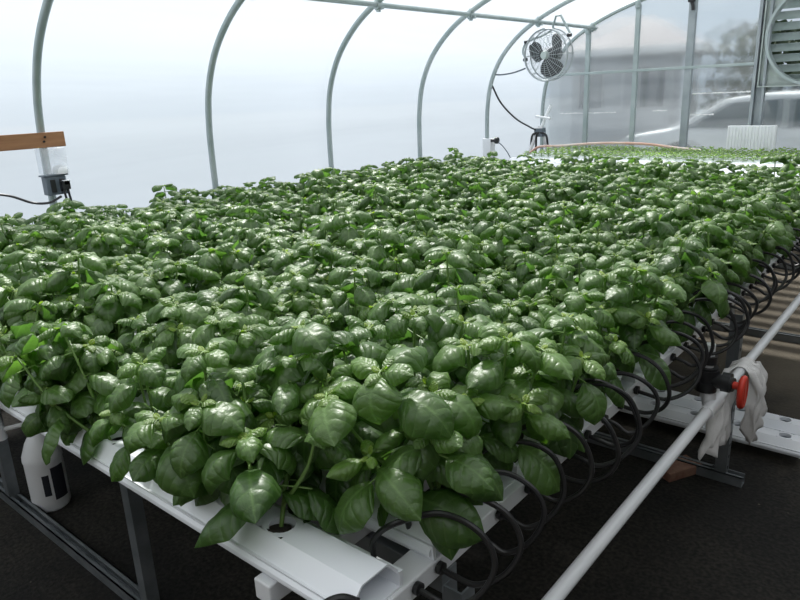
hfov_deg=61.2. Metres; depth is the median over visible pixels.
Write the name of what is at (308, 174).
basil plant
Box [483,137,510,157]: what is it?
electrical outlet
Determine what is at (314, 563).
channel
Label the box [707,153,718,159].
seedling
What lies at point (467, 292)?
basil plant
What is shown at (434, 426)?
basil plant
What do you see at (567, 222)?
basil plant
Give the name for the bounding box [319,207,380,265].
basil plant
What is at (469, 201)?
basil plant
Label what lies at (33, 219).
basil plant
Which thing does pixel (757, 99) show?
wall post
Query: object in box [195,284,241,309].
basil plant
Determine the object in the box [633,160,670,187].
basil plant
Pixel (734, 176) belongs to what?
basil plant
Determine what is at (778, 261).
tube
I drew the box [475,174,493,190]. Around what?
basil plant
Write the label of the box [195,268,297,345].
basil plant
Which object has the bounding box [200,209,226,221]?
basil plant
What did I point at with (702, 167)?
basil plant
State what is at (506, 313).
basil plant
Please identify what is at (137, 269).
basil plant
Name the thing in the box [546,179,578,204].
basil plant
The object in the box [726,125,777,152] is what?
panel
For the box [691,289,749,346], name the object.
tube
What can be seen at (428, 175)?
basil plant
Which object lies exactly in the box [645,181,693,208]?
basil plant
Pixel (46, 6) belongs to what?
hoop
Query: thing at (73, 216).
basil plant
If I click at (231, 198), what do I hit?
basil plant
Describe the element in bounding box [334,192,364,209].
basil plant
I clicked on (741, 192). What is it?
basil plant
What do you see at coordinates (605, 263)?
basil plant
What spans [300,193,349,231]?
basil plant
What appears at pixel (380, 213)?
basil plant
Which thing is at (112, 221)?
basil plant
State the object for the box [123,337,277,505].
basil plant
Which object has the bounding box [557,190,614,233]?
basil plant
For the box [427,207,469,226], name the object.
basil plant
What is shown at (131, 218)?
basil plant
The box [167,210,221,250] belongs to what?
basil plant
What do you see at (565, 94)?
window
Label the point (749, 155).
seedling
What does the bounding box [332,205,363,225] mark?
basil plant
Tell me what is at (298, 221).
basil plant
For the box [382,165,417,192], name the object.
basil plant
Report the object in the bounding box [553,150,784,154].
channel
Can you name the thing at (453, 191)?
basil plant
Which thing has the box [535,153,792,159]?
channel
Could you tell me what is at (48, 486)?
plastic jug
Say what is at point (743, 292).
tube
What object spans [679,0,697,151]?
wall post
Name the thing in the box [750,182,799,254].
basil plant
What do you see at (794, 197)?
basil plant
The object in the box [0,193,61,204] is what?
extension cord
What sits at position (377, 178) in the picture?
basil plant
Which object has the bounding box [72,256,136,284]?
basil plant
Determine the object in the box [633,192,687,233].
basil plant
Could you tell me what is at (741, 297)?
tube
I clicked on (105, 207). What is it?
basil plant
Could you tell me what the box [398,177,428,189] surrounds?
basil plant
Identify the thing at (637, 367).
channel
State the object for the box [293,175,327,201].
basil plant
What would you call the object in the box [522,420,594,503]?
tube
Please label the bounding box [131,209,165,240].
basil plant
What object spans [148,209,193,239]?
basil plant
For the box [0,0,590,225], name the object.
wall
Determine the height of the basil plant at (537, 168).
0.278 m
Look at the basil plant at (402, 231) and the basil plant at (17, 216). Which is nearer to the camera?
the basil plant at (402, 231)
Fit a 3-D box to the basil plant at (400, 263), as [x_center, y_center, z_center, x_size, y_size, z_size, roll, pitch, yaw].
[-0.047,-0.057,2.192,0.254,0.372,0.280,-9,18,-22]
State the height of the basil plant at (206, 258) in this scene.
0.347 m
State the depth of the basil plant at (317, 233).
2.65 m
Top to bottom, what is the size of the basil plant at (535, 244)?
0.316 m
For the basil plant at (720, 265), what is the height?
0.337 m
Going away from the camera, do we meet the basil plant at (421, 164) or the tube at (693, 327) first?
the tube at (693, 327)
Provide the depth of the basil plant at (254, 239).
2.33 m
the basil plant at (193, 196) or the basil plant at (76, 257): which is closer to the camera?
the basil plant at (76, 257)
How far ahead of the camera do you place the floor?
2.44 m
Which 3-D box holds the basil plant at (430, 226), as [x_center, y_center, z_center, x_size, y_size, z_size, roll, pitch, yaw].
[0.073,-0.175,2.596,0.256,0.361,0.292,0,17,9]
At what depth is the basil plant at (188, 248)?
2.59 m
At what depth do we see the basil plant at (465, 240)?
2.03 m
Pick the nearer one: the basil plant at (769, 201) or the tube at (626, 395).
the tube at (626, 395)
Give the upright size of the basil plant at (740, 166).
0.290 m
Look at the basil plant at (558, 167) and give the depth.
4.15 m
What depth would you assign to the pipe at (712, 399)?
1.88 m
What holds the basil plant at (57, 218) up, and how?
on the channel
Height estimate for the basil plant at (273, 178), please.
0.266 m
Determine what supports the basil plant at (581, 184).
on the channel
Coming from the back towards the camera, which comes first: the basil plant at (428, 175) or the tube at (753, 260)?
the basil plant at (428, 175)
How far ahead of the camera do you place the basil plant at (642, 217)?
2.81 m
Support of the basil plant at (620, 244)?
on the channel
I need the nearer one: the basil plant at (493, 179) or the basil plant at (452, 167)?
the basil plant at (493, 179)
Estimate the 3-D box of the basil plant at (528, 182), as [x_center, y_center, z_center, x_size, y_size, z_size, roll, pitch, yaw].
[0.808,-0.588,3.978,0.220,0.257,0.253,-13,19,-30]
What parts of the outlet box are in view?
plate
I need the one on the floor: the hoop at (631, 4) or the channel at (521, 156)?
the hoop at (631, 4)
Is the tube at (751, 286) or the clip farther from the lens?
the clip
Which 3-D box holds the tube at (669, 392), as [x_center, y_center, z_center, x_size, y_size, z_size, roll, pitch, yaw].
[0.578,0.206,1.690,0.194,0.164,0.030,11,22,38]
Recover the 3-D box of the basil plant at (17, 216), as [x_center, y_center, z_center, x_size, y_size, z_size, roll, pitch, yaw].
[-1.793,-0.249,3.161,0.300,0.318,0.306,-14,20,-34]
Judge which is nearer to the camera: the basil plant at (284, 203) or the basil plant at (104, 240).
the basil plant at (104, 240)
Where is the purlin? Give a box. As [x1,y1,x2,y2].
[309,0,595,31]
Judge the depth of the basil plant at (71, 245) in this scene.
2.69 m
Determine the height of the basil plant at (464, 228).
0.255 m
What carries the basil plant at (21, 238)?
on the channel at (506, 480)
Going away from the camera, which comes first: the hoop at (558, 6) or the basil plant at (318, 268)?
the basil plant at (318, 268)
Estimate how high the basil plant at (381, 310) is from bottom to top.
0.307 m
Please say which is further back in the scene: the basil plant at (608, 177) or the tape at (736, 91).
the tape at (736, 91)
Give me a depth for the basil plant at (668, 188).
3.44 m
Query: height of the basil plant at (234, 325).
0.327 m
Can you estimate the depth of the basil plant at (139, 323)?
1.70 m
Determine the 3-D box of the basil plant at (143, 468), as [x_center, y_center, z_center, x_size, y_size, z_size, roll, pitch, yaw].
[-0.479,0.243,1.347,0.247,0.306,0.253,-5,17,-9]
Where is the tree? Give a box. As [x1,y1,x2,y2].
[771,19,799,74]
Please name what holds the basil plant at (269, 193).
in the channel
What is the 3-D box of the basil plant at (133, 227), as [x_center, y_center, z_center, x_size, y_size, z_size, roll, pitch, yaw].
[-1.163,-0.184,2.873,0.263,0.302,0.262,11,21,38]
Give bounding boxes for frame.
[0,358,474,599]
[586,305,744,487]
[711,321,799,343]
[777,263,799,268]
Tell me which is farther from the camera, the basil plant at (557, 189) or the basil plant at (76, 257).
the basil plant at (557, 189)
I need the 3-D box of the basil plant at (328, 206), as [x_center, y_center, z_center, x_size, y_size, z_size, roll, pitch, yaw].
[-0.377,-0.385,3.452,0.202,0.271,0.206,-1,17,3]
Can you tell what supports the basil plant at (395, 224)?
on the channel at (692, 309)
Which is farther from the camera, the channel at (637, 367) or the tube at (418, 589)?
the channel at (637, 367)
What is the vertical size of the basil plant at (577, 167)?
0.324 m
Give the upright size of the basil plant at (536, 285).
0.298 m
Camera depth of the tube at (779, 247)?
2.66 m
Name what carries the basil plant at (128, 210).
on the channel at (637, 367)
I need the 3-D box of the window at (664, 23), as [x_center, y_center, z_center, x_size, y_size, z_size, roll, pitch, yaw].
[2.907,-2.170,7.554,0.572,2.597,0.008,11,22,38]
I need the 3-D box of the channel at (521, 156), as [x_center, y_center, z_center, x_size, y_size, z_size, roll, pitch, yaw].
[2.615,-1.333,6.574,3.318,0.058,0.133,11,22,38]
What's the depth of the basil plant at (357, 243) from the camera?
2.23 m
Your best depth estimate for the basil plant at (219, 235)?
2.73 m
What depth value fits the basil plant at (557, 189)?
3.24 m
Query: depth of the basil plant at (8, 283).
1.86 m
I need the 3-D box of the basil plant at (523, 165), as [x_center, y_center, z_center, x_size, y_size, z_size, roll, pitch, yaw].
[0.762,-0.760,4.493,0.265,0.316,0.311,-5,17,-9]
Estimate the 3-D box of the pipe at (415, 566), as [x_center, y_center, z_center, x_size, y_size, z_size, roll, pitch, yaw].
[2.188,-0.378,3.638,0.055,0.038,7.115,11,22,38]
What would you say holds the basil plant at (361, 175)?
on the channel
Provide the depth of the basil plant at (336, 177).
4.17 m
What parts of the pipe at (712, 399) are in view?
valve handle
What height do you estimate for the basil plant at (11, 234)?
0.375 m
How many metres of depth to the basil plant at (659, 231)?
2.34 m
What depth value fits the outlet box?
3.93 m
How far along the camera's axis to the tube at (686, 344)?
2.04 m
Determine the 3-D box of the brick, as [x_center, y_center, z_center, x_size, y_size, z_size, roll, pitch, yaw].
[1.138,0.689,2.770,0.170,0.040,0.090,-9,18,-21]
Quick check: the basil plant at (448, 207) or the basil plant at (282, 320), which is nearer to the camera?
the basil plant at (282, 320)
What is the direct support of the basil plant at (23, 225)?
on the channel at (487, 420)
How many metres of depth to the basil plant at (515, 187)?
3.34 m
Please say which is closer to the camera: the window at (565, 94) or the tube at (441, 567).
the tube at (441, 567)
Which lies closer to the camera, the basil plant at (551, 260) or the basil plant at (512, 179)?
the basil plant at (551, 260)
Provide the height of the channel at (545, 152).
0.058 m
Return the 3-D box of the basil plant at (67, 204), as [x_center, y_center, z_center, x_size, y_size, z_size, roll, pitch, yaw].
[-1.735,-0.376,3.564,0.269,0.321,0.263,5,18,23]
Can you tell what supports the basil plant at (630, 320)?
on the channel at (627, 382)
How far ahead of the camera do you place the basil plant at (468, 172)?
3.99 m
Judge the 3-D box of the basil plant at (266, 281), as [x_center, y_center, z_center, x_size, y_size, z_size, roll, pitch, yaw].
[-0.402,0.052,2.027,0.199,0.258,0.198,-5,17,-7]
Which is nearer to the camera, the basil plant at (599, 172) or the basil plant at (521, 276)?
the basil plant at (521, 276)
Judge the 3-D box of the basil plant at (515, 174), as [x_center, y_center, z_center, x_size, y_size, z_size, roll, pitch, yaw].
[0.661,-0.623,4.082,0.227,0.294,0.218,-4,17,-4]
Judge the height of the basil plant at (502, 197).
0.293 m
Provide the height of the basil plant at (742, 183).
0.316 m
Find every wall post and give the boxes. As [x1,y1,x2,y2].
[582,29,590,148]
[628,1,641,150]
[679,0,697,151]
[748,0,774,124]
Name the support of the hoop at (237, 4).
on the floor
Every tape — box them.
[559,112,615,113]
[692,91,750,93]
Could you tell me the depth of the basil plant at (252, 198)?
3.72 m
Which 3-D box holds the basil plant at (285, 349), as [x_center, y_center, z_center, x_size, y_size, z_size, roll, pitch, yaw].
[-0.217,0.202,1.407,0.251,0.325,0.266,3,18,17]
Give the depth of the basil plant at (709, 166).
3.86 m
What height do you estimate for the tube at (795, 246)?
0.153 m
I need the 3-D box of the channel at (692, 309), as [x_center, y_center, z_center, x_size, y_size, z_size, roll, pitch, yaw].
[-0.322,-0.191,3.217,3.318,0.058,0.133,11,22,38]
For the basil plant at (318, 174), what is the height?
0.414 m
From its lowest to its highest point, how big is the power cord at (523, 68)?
0.068 m
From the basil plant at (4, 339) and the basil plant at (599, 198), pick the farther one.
the basil plant at (599, 198)
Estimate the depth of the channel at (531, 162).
6.76 m
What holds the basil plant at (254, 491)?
in the channel at (314, 563)
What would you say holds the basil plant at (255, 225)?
on the channel at (627, 382)
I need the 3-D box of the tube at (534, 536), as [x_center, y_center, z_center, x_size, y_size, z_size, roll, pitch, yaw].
[0.134,0.385,1.211,0.256,0.150,0.058,-3,17,-3]
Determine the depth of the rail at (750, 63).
7.38 m
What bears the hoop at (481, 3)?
on the floor
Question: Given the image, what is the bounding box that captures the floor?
[0,246,799,599]
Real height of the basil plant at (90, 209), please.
0.282 m
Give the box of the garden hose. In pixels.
[529,142,700,152]
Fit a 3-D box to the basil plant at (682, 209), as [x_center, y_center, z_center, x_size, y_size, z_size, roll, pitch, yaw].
[1.048,-0.205,2.577,0.254,0.349,0.286,-1,17,4]
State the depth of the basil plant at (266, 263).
2.24 m
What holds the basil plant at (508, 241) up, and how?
on the channel
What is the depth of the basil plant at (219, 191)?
3.95 m
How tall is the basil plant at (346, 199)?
0.294 m
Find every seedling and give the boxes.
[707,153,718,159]
[743,152,752,159]
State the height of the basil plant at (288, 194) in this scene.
0.298 m
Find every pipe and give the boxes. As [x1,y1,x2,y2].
[387,237,799,599]
[541,293,799,599]
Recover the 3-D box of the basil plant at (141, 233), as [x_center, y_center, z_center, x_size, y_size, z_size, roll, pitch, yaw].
[-1.006,-0.155,2.733,0.275,0.314,0.317,2,17,14]
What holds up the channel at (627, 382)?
on the support rail
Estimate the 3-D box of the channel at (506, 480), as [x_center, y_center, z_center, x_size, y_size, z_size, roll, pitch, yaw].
[-1.072,0.098,2.367,3.318,0.058,0.133,11,22,38]
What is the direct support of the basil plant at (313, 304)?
on the channel
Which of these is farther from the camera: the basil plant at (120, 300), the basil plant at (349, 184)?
the basil plant at (349, 184)
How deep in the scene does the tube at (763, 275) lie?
2.76 m
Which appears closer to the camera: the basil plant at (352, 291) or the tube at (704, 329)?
the basil plant at (352, 291)
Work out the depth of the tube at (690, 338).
1.83 m
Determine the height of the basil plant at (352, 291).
0.339 m
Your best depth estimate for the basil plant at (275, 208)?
3.12 m
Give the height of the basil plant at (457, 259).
0.369 m
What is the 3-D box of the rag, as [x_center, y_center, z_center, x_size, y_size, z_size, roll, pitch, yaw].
[1.173,0.405,2.381,0.155,0.357,0.339,11,22,38]
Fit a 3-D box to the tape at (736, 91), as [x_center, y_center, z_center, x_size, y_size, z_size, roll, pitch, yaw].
[3.381,-2.187,7.129,0.580,0.023,0.002,11,22,38]
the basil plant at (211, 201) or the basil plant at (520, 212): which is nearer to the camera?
the basil plant at (520, 212)
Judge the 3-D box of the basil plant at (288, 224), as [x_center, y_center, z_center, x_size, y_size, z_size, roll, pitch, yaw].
[-0.450,-0.188,2.801,0.288,0.282,0.250,-16,21,-37]
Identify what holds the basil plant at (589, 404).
in the channel at (487, 420)
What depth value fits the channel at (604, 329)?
2.10 m
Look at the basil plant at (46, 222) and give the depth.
3.31 m
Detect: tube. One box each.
[324,593,359,599]
[369,510,497,599]
[405,469,546,555]
[406,490,523,587]
[482,439,566,529]
[519,382,642,467]
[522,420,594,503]
[523,417,620,484]
[572,378,637,447]
[579,371,659,434]
[617,351,671,414]
[633,340,701,400]
[666,320,708,379]
[670,310,714,366]
[670,330,704,387]
[683,298,737,355]
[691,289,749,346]
[694,289,751,331]
[701,297,749,339]
[718,282,758,323]
[729,273,772,314]
[730,259,775,304]
[741,263,777,301]
[749,251,787,295]
[754,246,794,290]
[761,247,799,283]
[766,244,799,275]
[772,228,799,270]
[777,236,799,266]
[781,223,798,263]
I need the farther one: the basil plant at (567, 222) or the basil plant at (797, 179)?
the basil plant at (797, 179)
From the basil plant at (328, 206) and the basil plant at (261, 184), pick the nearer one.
the basil plant at (328, 206)
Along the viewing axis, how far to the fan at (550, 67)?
6.98 m
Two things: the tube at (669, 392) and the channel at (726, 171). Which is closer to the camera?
the tube at (669, 392)
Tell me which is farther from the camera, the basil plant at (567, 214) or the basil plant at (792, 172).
the basil plant at (792, 172)
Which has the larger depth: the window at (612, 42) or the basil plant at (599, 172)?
the window at (612, 42)
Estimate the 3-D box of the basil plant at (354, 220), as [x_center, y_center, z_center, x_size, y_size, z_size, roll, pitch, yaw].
[-0.206,-0.205,2.817,0.254,0.284,0.293,3,18,18]
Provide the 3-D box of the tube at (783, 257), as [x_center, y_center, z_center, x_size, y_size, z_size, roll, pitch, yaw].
[1.744,-0.254,3.043,0.241,0.185,0.054,-2,17,3]
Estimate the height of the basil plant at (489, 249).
0.291 m
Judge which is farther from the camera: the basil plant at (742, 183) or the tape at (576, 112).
the tape at (576, 112)
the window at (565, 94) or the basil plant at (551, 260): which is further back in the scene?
the window at (565, 94)
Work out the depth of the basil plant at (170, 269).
1.95 m
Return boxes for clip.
[688,0,694,10]
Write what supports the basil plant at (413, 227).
on the channel at (692, 309)
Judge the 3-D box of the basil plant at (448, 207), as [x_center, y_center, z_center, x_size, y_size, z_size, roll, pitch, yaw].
[0.172,-0.345,3.256,0.207,0.261,0.210,-3,17,-3]
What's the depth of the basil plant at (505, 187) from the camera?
3.59 m
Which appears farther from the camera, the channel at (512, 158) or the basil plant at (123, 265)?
the channel at (512, 158)
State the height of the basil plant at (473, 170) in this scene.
0.286 m
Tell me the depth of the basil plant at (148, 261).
2.31 m
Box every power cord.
[492,86,535,129]
[496,68,525,75]
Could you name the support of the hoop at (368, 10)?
on the floor
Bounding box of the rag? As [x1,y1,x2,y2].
[698,357,767,460]
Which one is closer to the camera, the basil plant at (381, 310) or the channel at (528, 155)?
the basil plant at (381, 310)
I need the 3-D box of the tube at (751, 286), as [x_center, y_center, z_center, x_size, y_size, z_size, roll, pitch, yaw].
[1.381,-0.101,2.637,0.266,0.168,0.063,-3,17,-3]
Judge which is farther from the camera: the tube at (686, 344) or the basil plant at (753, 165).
the basil plant at (753, 165)
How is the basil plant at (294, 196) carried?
on the channel
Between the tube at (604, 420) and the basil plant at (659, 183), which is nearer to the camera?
the tube at (604, 420)
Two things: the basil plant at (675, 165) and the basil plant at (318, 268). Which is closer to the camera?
the basil plant at (318, 268)
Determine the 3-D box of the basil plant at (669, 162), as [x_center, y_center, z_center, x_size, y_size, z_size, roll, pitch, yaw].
[1.574,-0.663,4.035,0.239,0.321,0.253,11,21,38]
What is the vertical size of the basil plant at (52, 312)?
0.334 m
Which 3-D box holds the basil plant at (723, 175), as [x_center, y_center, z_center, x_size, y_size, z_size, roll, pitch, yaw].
[1.741,-0.559,3.710,0.261,0.282,0.269,3,18,17]
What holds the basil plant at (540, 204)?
on the channel
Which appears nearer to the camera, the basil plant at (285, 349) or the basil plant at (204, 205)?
the basil plant at (285, 349)
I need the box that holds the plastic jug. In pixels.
[0,417,70,512]
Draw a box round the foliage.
[331,147,740,180]
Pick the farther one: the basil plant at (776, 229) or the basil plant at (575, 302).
the basil plant at (776, 229)
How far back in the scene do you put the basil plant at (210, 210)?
3.12 m
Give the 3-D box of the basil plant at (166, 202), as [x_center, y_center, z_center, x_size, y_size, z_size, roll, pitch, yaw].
[-1.144,-0.337,3.337,0.255,0.335,0.237,3,18,18]
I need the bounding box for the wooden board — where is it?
[0,131,65,150]
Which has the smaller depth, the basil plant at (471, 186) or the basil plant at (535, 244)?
the basil plant at (535, 244)
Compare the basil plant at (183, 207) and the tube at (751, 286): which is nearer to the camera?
the tube at (751, 286)
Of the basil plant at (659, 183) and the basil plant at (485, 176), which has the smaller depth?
the basil plant at (659, 183)
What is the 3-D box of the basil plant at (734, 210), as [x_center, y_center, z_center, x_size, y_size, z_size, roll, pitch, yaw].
[1.416,-0.344,3.018,0.210,0.302,0.215,4,18,20]
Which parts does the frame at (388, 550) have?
leg, floor rail, leg, leg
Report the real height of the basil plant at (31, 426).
0.291 m
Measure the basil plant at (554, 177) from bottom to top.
0.313 m
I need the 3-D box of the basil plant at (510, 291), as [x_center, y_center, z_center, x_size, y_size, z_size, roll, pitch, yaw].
[0.275,0.039,1.960,0.242,0.270,0.232,-5,17,-9]
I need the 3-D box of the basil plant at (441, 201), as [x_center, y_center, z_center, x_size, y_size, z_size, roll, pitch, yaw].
[0.144,-0.459,3.531,0.278,0.344,0.256,-5,17,-8]
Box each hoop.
[32,0,58,210]
[205,0,244,193]
[326,0,383,173]
[417,0,490,157]
[485,0,574,137]
[540,0,645,149]
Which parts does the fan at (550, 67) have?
blade, blade, motor, blade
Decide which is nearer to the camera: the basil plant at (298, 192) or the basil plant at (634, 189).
the basil plant at (634, 189)
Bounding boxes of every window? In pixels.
[543,33,585,150]
[587,5,635,150]
[634,0,688,151]
[687,0,760,150]
[762,86,799,153]
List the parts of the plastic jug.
pump handle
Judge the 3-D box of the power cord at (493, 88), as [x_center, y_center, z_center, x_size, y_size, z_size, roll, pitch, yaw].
[1.314,-2.205,7.788,0.034,0.551,0.912,13,23,41]
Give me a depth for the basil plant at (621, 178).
3.39 m
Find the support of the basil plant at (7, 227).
on the channel at (506, 480)
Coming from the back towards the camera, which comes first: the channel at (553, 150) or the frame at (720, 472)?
the channel at (553, 150)
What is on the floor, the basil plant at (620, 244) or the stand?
the stand
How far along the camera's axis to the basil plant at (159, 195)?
3.98 m
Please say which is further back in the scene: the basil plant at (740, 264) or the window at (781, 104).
the window at (781, 104)
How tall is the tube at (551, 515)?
0.169 m
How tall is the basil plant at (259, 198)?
0.331 m
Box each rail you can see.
[254,480,428,599]
[552,62,753,76]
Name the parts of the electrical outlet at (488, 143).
knob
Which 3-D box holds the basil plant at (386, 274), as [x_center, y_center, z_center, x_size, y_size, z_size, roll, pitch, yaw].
[-0.007,0.052,1.967,0.274,0.269,0.240,0,17,9]
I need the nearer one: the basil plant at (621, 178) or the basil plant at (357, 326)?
the basil plant at (357, 326)
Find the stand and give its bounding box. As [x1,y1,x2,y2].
[528,105,551,154]
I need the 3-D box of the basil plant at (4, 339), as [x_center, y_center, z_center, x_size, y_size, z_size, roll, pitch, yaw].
[-1.081,0.178,1.777,0.253,0.269,0.202,-5,17,-10]
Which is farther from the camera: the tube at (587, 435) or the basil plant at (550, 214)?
the basil plant at (550, 214)
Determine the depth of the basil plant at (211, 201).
3.74 m
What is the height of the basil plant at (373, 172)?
0.321 m
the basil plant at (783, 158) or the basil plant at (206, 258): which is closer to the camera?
the basil plant at (206, 258)
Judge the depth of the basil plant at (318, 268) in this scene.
2.34 m
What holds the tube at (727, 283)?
attached to the pipe at (415, 566)
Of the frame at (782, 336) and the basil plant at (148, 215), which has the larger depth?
the frame at (782, 336)
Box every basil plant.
[0,212,31,226]
[0,216,32,279]
[0,225,29,246]
[0,246,90,335]
[0,252,25,278]
[0,260,44,311]
[0,273,51,348]
[0,318,129,464]
[0,325,30,400]
[2,230,69,260]
[3,299,90,406]
[12,224,34,228]
[17,250,122,339]
[18,334,121,445]
[27,210,82,261]
[27,215,41,224]
[28,224,52,245]
[38,212,68,229]
[39,250,66,275]
[46,198,86,213]
[50,214,83,234]
[60,219,100,261]
[68,205,110,218]
[68,213,119,237]
[68,257,81,280]
[69,278,161,341]
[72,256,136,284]
[74,222,138,265]
[89,347,180,482]
[94,209,121,234]
[98,219,117,224]
[99,204,127,216]
[105,265,175,322]
[110,312,180,396]
[114,216,130,235]
[114,222,149,262]
[115,254,162,279]
[118,209,144,222]
[119,221,176,264]
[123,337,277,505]
[126,238,179,301]
[127,258,220,341]
[128,207,149,223]
[130,290,244,388]
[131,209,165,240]
[141,198,194,229]
[144,226,205,261]
[148,183,184,206]
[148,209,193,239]
[150,204,201,229]
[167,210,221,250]
[173,188,209,204]
[176,312,271,391]
[178,242,254,298]
[186,208,233,238]
[187,203,215,219]
[194,353,352,547]
[195,199,225,217]
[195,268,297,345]
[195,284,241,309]
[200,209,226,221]
[201,188,233,204]
[202,203,253,247]
[204,222,235,247]
[207,185,225,195]
[211,185,248,217]
[215,192,238,214]
[216,205,282,259]
[220,226,291,270]
[225,209,280,233]
[226,190,283,216]
[234,320,352,438]
[237,182,258,194]
[239,275,292,311]
[240,243,301,302]
[242,226,304,268]
[246,190,269,202]
[255,316,388,522]
[256,176,281,188]
[256,181,275,192]
[256,311,340,358]
[258,191,279,195]
[260,201,287,219]
[262,201,291,228]
[263,239,350,297]
[267,181,300,202]
[269,221,310,241]
[270,189,295,208]
[271,194,322,241]
[271,264,354,331]
[281,208,318,240]
[291,238,350,272]
[293,172,322,195]
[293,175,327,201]
[295,191,308,203]
[299,167,347,209]
[299,346,503,560]
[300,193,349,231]
[301,217,339,249]
[304,215,329,235]
[311,200,334,214]
[312,266,392,341]
[316,255,394,327]
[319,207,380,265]
[322,176,344,195]
[322,238,387,304]
[324,315,400,420]
[326,218,364,239]
[331,197,370,224]
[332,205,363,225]
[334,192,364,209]
[335,178,369,195]
[338,171,371,189]
[350,184,405,224]
[351,306,492,448]
[354,271,412,307]
[356,210,402,257]
[356,225,418,287]
[358,175,387,194]
[358,289,445,347]
[360,182,396,217]
[361,226,422,268]
[364,170,386,180]
[374,219,399,226]
[377,186,419,223]
[381,157,418,177]
[381,177,413,199]
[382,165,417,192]
[390,189,445,233]
[390,248,505,380]
[394,208,442,260]
[398,172,444,198]
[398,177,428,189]
[405,216,435,236]
[405,230,458,290]
[407,179,452,205]
[408,161,444,184]
[408,229,497,293]
[414,201,453,234]
[419,285,512,385]
[421,322,573,495]
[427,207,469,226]
[430,170,449,186]
[435,171,471,209]
[438,221,472,248]
[441,165,457,185]
[444,240,506,300]
[445,197,487,225]
[446,169,483,189]
[450,203,473,218]
[452,182,500,210]
[453,232,483,254]
[457,210,498,237]
[461,175,488,196]
[463,267,530,316]
[464,168,490,182]
[467,191,509,219]
[470,207,520,260]
[474,176,505,193]
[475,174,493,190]
[476,222,530,298]
[480,162,510,187]
[482,304,616,459]
[487,180,529,207]
[487,184,512,209]
[487,249,554,301]
[489,172,524,188]
[489,299,554,364]
[492,207,548,240]
[500,178,525,190]
[503,191,549,226]
[503,216,555,258]
[510,162,532,179]
[510,168,536,185]
[514,231,585,302]
[518,264,594,343]
[522,210,564,231]
[524,178,539,187]
[525,174,560,201]
[528,180,575,212]
[529,166,550,182]
[531,203,588,256]
[534,163,563,176]
[534,253,626,315]
[536,170,558,183]
[540,171,577,187]
[540,289,634,407]
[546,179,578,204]
[546,200,576,217]
[551,228,606,275]
[556,163,592,174]
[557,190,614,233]
[563,195,597,214]
[565,172,602,201]
[565,260,686,390]
[569,165,603,187]
[579,195,601,204]
[581,163,605,186]
[581,207,629,262]
[588,177,607,187]
[591,174,638,205]
[593,156,635,181]
[596,249,644,301]
[602,173,617,191]
[603,182,653,223]
[603,202,623,232]
[606,206,648,238]
[606,239,659,262]
[607,265,683,352]
[611,171,644,206]
[613,187,656,208]
[615,205,685,263]
[623,215,645,233]
[626,178,673,207]
[628,165,655,189]
[632,236,729,342]
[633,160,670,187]
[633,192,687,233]
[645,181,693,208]
[645,199,707,246]
[648,161,687,178]
[654,222,739,325]
[655,181,691,207]
[658,190,716,233]
[665,171,696,186]
[667,161,704,186]
[669,165,690,176]
[674,186,739,221]
[687,218,750,294]
[694,179,718,188]
[696,161,720,183]
[696,165,723,179]
[698,212,764,294]
[701,190,741,220]
[708,172,730,190]
[720,173,744,189]
[723,197,793,283]
[724,188,747,228]
[727,177,756,209]
[727,195,795,272]
[731,164,773,178]
[732,164,758,177]
[736,183,762,197]
[737,192,793,258]
[745,165,781,191]
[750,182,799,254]
[758,167,794,186]
[760,154,799,186]
[776,177,799,236]
[777,181,799,235]
[785,169,799,192]
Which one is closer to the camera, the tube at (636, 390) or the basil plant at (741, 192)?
the tube at (636, 390)
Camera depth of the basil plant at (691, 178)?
3.61 m
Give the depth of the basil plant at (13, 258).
1.99 m
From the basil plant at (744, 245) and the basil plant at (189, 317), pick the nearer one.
the basil plant at (189, 317)
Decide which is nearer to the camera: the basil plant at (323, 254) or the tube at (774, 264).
the basil plant at (323, 254)
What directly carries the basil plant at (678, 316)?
on the channel
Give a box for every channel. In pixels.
[0,375,402,599]
[133,390,441,560]
[134,330,518,489]
[350,304,642,372]
[479,416,540,447]
[510,157,799,166]
[511,161,744,169]
[513,298,673,350]
[519,156,782,163]
[528,155,777,161]
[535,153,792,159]
[535,164,798,174]
[545,152,760,157]
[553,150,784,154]
[605,364,636,395]
[619,396,799,458]
[635,386,799,435]
[689,307,699,325]
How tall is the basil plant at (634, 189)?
0.311 m
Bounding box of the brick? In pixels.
[654,455,701,481]
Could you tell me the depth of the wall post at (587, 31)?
7.98 m
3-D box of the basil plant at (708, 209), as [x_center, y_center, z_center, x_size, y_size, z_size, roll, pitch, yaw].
[1.156,-0.257,2.706,0.329,0.358,0.289,-14,20,-32]
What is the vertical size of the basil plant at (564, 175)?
0.308 m
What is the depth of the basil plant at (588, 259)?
1.95 m
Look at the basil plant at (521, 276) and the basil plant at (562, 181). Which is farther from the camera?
the basil plant at (562, 181)
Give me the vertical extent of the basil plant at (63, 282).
0.383 m
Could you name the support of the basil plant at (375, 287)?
in the channel
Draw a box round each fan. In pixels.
[522,14,573,81]
[756,0,799,87]
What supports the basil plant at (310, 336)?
on the channel at (414, 538)
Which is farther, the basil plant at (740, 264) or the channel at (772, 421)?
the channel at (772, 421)
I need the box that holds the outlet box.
[38,165,71,200]
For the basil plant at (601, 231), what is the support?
on the channel
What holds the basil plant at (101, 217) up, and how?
on the channel
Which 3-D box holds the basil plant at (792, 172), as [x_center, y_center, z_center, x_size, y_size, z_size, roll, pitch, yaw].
[2.030,-0.510,3.461,0.275,0.318,0.286,-3,17,0]
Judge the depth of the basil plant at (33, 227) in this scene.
2.89 m
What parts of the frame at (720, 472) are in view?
floor rail, leg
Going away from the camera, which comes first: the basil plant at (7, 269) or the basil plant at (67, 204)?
the basil plant at (7, 269)

